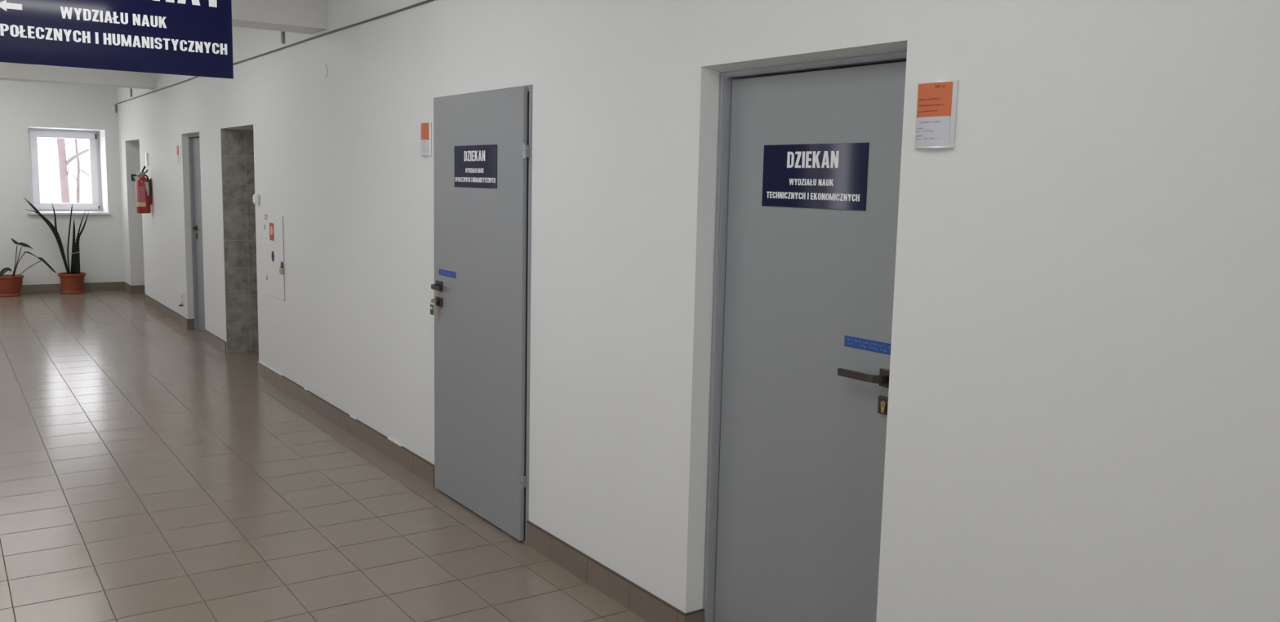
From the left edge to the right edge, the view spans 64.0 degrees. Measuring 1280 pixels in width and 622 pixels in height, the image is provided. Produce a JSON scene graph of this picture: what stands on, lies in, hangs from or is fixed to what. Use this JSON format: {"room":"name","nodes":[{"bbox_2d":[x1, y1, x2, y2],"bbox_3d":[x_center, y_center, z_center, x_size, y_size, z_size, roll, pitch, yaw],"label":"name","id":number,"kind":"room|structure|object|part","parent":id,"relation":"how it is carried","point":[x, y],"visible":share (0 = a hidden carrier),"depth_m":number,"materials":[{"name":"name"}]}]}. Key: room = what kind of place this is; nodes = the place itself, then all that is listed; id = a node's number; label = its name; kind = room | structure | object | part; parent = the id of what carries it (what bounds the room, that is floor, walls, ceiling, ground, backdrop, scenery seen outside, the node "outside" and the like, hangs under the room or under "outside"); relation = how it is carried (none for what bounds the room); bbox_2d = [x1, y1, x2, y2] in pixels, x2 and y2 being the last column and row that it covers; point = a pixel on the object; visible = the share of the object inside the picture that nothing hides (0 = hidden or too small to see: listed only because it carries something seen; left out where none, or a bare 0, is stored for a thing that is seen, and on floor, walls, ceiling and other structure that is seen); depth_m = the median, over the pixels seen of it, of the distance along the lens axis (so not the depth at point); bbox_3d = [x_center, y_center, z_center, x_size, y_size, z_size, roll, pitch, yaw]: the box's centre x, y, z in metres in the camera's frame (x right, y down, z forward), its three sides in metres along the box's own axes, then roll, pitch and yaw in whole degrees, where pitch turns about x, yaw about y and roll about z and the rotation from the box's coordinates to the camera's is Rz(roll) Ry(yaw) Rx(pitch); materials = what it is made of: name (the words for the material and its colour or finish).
{"room":"school corridor","nodes":[
{"label":"school corridor","id":0,"kind":"room"},
{"bbox_2d":[0,80,124,284],"bbox_3d":[-8.519,-1.660,13.080,3.300,2.860,0.680,-4,9,-34],"label":"wall","id":1,"kind":"structure","parent":0,"point":[24,105],"depth_m":13.30,"materials":[{"name":"paint"}]},
{"bbox_2d":[26,128,111,214],"bbox_3d":[-7.647,-1.855,13.627,0.965,1.121,0.730,-4,9,-34],"label":"window","id":2,"kind":"structure","parent":1,"relation":"in","point":[95,207],"depth_m":13.83,"materials":[{"name":"white plastic"}]},
{"bbox_3d":[-7.636,-1.308,13.663,0.965,0.028,0.650,-4,9,-34],"label":"sill","id":3,"kind":"part","parent":2,"relation":"part of","materials":[{"name":"white plastic"}]},
{"bbox_2d":[19,281,124,293],"bbox_3d":[-8.235,-0.264,13.051,2.989,0.109,0.012,-4,9,-34],"label":"baseboard","id":4,"kind":"structure","parent":1,"relation":"attached to","point":[42,288],"depth_m":13.47,"materials":[{"name":"tile"}]},
{"bbox_2d":[111,104,116,112],"bbox_3d":[-6.969,-2.684,13.573,0.067,0.114,0.035,-4,9,-34],"label":"sensor","id":5,"kind":"object","parent":1,"relation":"attached to","point":[113,107],"visible":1,"depth_m":13.56,"materials":[{"name":"white plastic"}]},
{"bbox_2d":[220,128,258,354],"bbox_3d":[-3.029,-0.640,9.461,1.550,1.986,0.012,-4,9,-34],"label":"tiled wall","id":6,"kind":"structure","parent":0,"point":[237,172],"depth_m":9.09,"materials":[{"name":"grey tile"}]},
{"bbox_2d":[0,289,647,621],"bbox_3d":[-2.260,0.905,5.870,5.200,0.150,20.130,-4,9,-34],"label":"floor","id":7,"kind":"structure","parent":0,"point":[150,472],"depth_m":4.95,"materials":[{"name":"tile"}]},
{"bbox_2d":[0,238,56,297],"bbox_3d":[-7.810,-0.564,13.005,0.686,0.735,0.328,-4,9,-34],"label":"potted houseplant","id":8,"kind":"object","parent":7,"relation":"on","point":[11,285],"visible":1,"depth_m":12.87,"materials":[{"name":"ceramic"}]},
{"bbox_3d":[-7.963,-0.318,12.933,0.328,0.259,0.328,-4,9,-34],"label":"pot","id":9,"kind":"part","parent":8,"relation":"part of","materials":[{"name":"ceramic"}]},
{"bbox_3d":[-7.882,-0.622,12.900,0.090,0.408,0.028,1,7,-5],"label":"stem","id":10,"kind":"part","parent":8,"relation":"part of","materials":[{"name":"green plant"}]},
{"bbox_3d":[-7.858,-0.615,12.915,0.125,0.390,0.029,-1,7,-14],"label":"stem","id":11,"kind":"part","parent":8,"relation":"part of","materials":[{"name":"green plant"}]},
{"bbox_3d":[-7.840,-0.581,12.931,0.151,0.320,0.031,-1,8,-18],"label":"stem","id":12,"kind":"part","parent":8,"relation":"part of","materials":[{"name":"green plant"}]},
{"bbox_3d":[-7.754,-0.535,12.998,0.286,0.216,0.030,-2,8,-26],"label":"stem","id":13,"kind":"part","parent":8,"relation":"part of","materials":[{"name":"green plant"}]},
{"bbox_2d":[23,197,88,293],"bbox_3d":[-7.522,-0.845,13.244,0.732,1.246,0.328,-4,9,-34],"label":"potted snake plant","id":14,"kind":"object","parent":7,"relation":"on","point":[72,282],"visible":1,"depth_m":13.28,"materials":[{"name":"green plant"}]},
{"bbox_3d":[-7.419,-0.364,13.384,0.328,0.262,0.328,-4,9,-34],"label":"pot","id":15,"kind":"part","parent":14,"relation":"part of","materials":[{"name":"ceramic"}]},
{"bbox_2d":[116,0,1279,621],"bbox_3d":[-1.611,-0.649,6.284,0.300,2.860,19.830,-4,9,-34],"label":"wall","id":16,"kind":"structure","parent":0,"point":[1083,422],"depth_m":2.69,"materials":[{"name":"paint"}]},
{"bbox_2d":[129,88,132,97],"bbox_3d":[-6.255,-2.683,12.583,0.026,0.100,0.032,-4,9,-34],"label":"stub","id":17,"kind":"object","parent":16,"relation":"attached to","point":[131,90],"visible":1,"depth_m":12.57,"materials":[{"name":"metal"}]},
{"bbox_2d":[130,173,140,181],"bbox_3d":[-6.549,-1.738,13.344,0.148,0.088,0.004,-4,9,-34],"label":"exit sign","id":18,"kind":"object","parent":16,"relation":"attached to","point":[134,177],"visible":0.53,"depth_m":13.32,"materials":[{"name":"green plastic"}]},
{"bbox_2d":[135,165,151,213],"bbox_3d":[-5.709,-1.398,11.785,0.162,0.545,0.163,-4,9,-34],"label":"fire extinguisher","id":19,"kind":"object","parent":16,"relation":"attached to","point":[143,184],"visible":1,"depth_m":11.74,"materials":[{"name":"red metal"}]},
{"bbox_3d":[-5.687,-1.620,11.761,0.075,0.098,0.021,1,7,-2],"label":"handle","id":20,"kind":"part","parent":19,"relation":"part of","materials":[{"name":"black plastic"}]},
{"bbox_2d":[145,152,148,165],"bbox_3d":[-5.747,-1.767,11.932,0.019,0.148,0.130,-4,9,-34],"label":"name plate","id":21,"kind":"object","parent":16,"relation":"attached to","point":[146,153],"visible":1,"depth_m":11.89,"materials":[{"name":"metal"}]},
{"bbox_2d":[176,145,180,163],"bbox_3d":[-4.699,-1.593,10.419,0.019,0.182,0.125,-4,9,-34],"label":"name plate","id":22,"kind":"object","parent":16,"relation":"attached to","point":[178,147],"visible":1,"depth_m":10.38,"materials":[{"name":"metal"}]},
{"bbox_2d":[178,291,184,306],"bbox_3d":[-4.758,-0.124,10.614,0.050,0.147,0.080,-4,9,-34],"label":"wall socket","id":23,"kind":"object","parent":16,"relation":"attached to","point":[181,295],"visible":1,"depth_m":10.60,"materials":[{"name":"white plastic"}]},
{"bbox_3d":[-4.742,-0.132,10.624,0.012,0.134,0.080,-4,9,-34],"label":"plate","id":24,"kind":"part","parent":23,"relation":"part of","materials":[{"name":"white plastic"}]},
{"bbox_2d":[188,133,205,332],"bbox_3d":[-4.300,-0.744,10.118,0.131,1.971,0.824,-4,9,-34],"label":"door","id":25,"kind":"structure","parent":16,"relation":"in","point":[193,140],"depth_m":10.34,"materials":[{"name":"grey paint"}]},
{"bbox_3d":[-4.291,-0.745,10.124,0.110,1.971,0.824,-4,9,-34],"label":"frame","id":26,"kind":"part","parent":25,"relation":"part of","materials":[{"name":"grey paint"}]},
{"bbox_2d":[253,194,259,204],"bbox_3d":[-2.989,-0.871,7.974,0.039,0.080,0.076,-4,9,-34],"label":"light switch","id":27,"kind":"object","parent":16,"relation":"attached to","point":[255,197],"visible":1,"depth_m":7.95,"materials":[{"name":"beige plastic"}]},
{"bbox_2d":[261,213,284,301],"bbox_3d":[-2.773,-0.413,7.718,0.020,0.624,0.582,-4,9,-34],"label":"cabinet","id":28,"kind":"object","parent":16,"relation":"attached to","point":[273,232],"visible":1,"depth_m":7.70,"materials":[{"name":"white metal"}]},
{"bbox_2d":[279,262,283,274],"bbox_3d":[-2.627,-0.316,7.502,0.018,0.093,0.046,-4,9,-34],"label":"padlock","id":29,"kind":"object","parent":28,"relation":"hanging from","point":[281,269],"visible":1,"depth_m":7.49,"materials":[{"name":"gold metal"}]},
{"bbox_2d":[116,0,433,103],"bbox_3d":[-1.521,-1.649,5.783,0.012,0.026,19.040,-4,9,-34],"label":"cable","id":30,"kind":"object","parent":16,"relation":"attached to","point":[426,1],"visible":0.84,"depth_m":6.49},
{"bbox_2d":[280,31,284,43],"bbox_3d":[-2.510,-1.929,7.189,0.026,0.100,0.032,-4,9,-34],"label":"stub","id":31,"kind":"object","parent":16,"relation":"attached to","point":[282,32],"visible":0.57,"depth_m":7.18,"materials":[{"name":"metal"}]},
{"bbox_2d":[123,281,704,621],"bbox_3d":[-0.939,0.718,6.528,1.562,0.118,19.150,-4,9,-34],"label":"baseboard","id":32,"kind":"structure","parent":16,"relation":"attached to","point":[646,605],"depth_m":4.50,"materials":[{"name":"tile"}]},
{"bbox_2d":[421,121,431,155],"bbox_3d":[-1.098,-0.879,5.231,0.019,0.166,0.125,-4,9,-34],"label":"name plate","id":33,"kind":"object","parent":16,"relation":"attached to","point":[426,127],"visible":1,"depth_m":5.20,"materials":[{"name":"paper"}]},
{"bbox_2d":[431,84,533,543],"bbox_3d":[-0.757,-0.017,4.843,0.188,2.003,1.022,-4,9,-34],"label":"door","id":34,"kind":"structure","parent":16,"relation":"in","point":[482,235],"depth_m":4.73,"materials":[{"name":"grey paint"}]},
{"bbox_2d":[430,298,436,315],"bbox_3d":[-1.036,-0.022,5.117,0.031,0.082,0.034,4,8,21],"label":"key fob","id":35,"kind":"object","parent":34,"relation":"hanging from","point":[433,300],"visible":1,"depth_m":5.11,"materials":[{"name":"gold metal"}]},
{"bbox_3d":[-1.008,-0.117,5.055,0.042,0.021,0.143,-1,7,-16],"label":"handle","id":36,"kind":"part","parent":34,"relation":"part of","materials":[{"name":"metal"}]},
{"bbox_3d":[-1.006,-0.047,5.131,0.011,0.046,0.068,-4,9,-34],"label":"lock plate","id":37,"kind":"part","parent":34,"relation":"part of","materials":[{"name":"metal"}]},
{"bbox_2d":[439,268,455,278],"bbox_3d":[-0.949,-0.185,5.041,0.002,0.030,0.200,-4,9,-34],"label":"strip","id":38,"kind":"object","parent":34,"relation":"attached to","point":[442,272],"visible":1,"depth_m":5.04,"materials":[{"name":"blue plastic"}]},
{"bbox_2d":[454,144,497,188],"bbox_3d":[-0.761,-0.666,4.721,0.004,0.193,0.448,-4,9,-34],"label":"door sign","id":39,"kind":"object","parent":34,"relation":"attached to","point":[475,166],"visible":1,"depth_m":4.71,"materials":[{"name":"plastic"}]},
{"bbox_2d":[702,50,906,621],"bbox_3d":[0.519,0.234,3.196,0.131,1.975,0.871,-4,9,-34],"label":"door","id":40,"kind":"structure","parent":16,"relation":"in","point":[798,415],"depth_m":3.20,"materials":[{"name":"grey paint"}]},
{"bbox_2d":[761,142,869,210],"bbox_3d":[0.523,-0.410,3.111,0.004,0.194,0.447,-4,9,-34],"label":"door sign","id":41,"kind":"object","parent":40,"relation":"attached to","point":[809,175],"visible":1,"depth_m":3.09,"materials":[{"name":"plastic"}]},
{"bbox_3d":[0.631,0.186,2.932,0.161,0.021,0.041,7,9,40],"label":"handle","id":42,"kind":"part","parent":40,"relation":"part of","materials":[{"name":"metal"}]},
{"bbox_2d":[844,335,891,355],"bbox_3d":[0.662,0.099,2.955,0.002,0.032,0.199,-4,9,-34],"label":"strip","id":43,"kind":"object","parent":40,"relation":"attached to","point":[849,341],"visible":0.93,"depth_m":2.96,"materials":[{"name":"blue plastic"}]},
{"bbox_3d":[0.699,0.270,2.912,0.011,0.050,0.052,-4,9,-34],"label":"lock plate","id":44,"kind":"part","parent":40,"relation":"part of","materials":[{"name":"metal"}]},
{"bbox_2d":[914,80,959,148],"bbox_3d":[0.742,-0.495,2.583,0.019,0.166,0.124,-4,9,-34],"label":"name plate","id":45,"kind":"object","parent":16,"relation":"attached to","point":[936,108],"visible":1,"depth_m":2.57,"materials":[{"name":"paper"}]},
{"bbox_2d":[915,120,940,139],"bbox_3d":[0.728,-0.458,2.595,0.005,0.043,0.080,-3,8,-30],"label":"print","id":46,"kind":"object","parent":45,"relation":"attached to","point":[925,130],"depth_m":2.59},
{"bbox_2d":[918,97,943,112],"bbox_3d":[0.732,-0.519,2.583,0.005,0.033,0.083,-3,8,-31],"label":"print","id":47,"kind":"object","parent":45,"relation":"on","point":[925,104],"depth_m":2.58},
{"bbox_3d":[-2.192,-2.105,5.491,5.200,0.200,20.130,-4,9,-34],"label":"ceiling","id":48,"kind":"structure","parent":0,"visible":0},
{"bbox_2d":[0,62,156,88],"bbox_3d":[-6.611,-2.558,10.479,3.000,0.345,0.320,-4,9,-34],"label":"beam","id":49,"kind":"structure","parent":48,"relation":"attached to","point":[8,71],"depth_m":10.79,"materials":[{"name":"paint"}]},
{"bbox_2d":[0,0,233,79],"bbox_3d":[-2.345,-1.480,4.539,1.016,0.809,0.007,-4,9,-34],"label":"hanging sign","id":50,"kind":"object","parent":48,"relation":"hanging from","point":[188,37],"visible":1,"depth_m":4.59,"materials":[{"name":"metal"}]},
{"bbox_2d":[231,0,328,34],"bbox_3d":[-3.279,-1.879,5.681,3.000,0.345,0.320,-4,9,-34],"label":"beam","id":51,"kind":"structure","parent":48,"relation":"attached to","point":[301,16],"depth_m":6.29,"materials":[{"name":"paint"}]},
{"label":"outside","id":52,"kind":"structure","parent":0,"visible":0},
{"bbox_2d":[39,183,91,203],"bbox_3d":[-29.474,-4.470,46.312,140.000,0.200,190.000,-4,9,-34],"label":"ground","id":53,"kind":"structure","parent":52,"point":[49,193],"depth_m":80.05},
{"bbox_2d":[56,137,88,203],"bbox_3d":[-11.538,-4.136,20.845,1.967,6.303,0.443,-1,8,-18],"label":"bare tree","id":54,"kind":"object","parent":53,"relation":"on","point":[64,162],"visible":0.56,"depth_m":20.82,"materials":[{"name":"brown plant"}]},
{"bbox_2d":[68,138,90,203],"bbox_3d":[-11.768,-3.609,21.417,0.487,5.101,0.153,-4,9,-34],"label":"bare tree","id":55,"kind":"object","parent":53,"relation":"on","point":[77,179],"visible":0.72,"depth_m":21.52,"materials":[{"name":"brown plant"}]}
]}

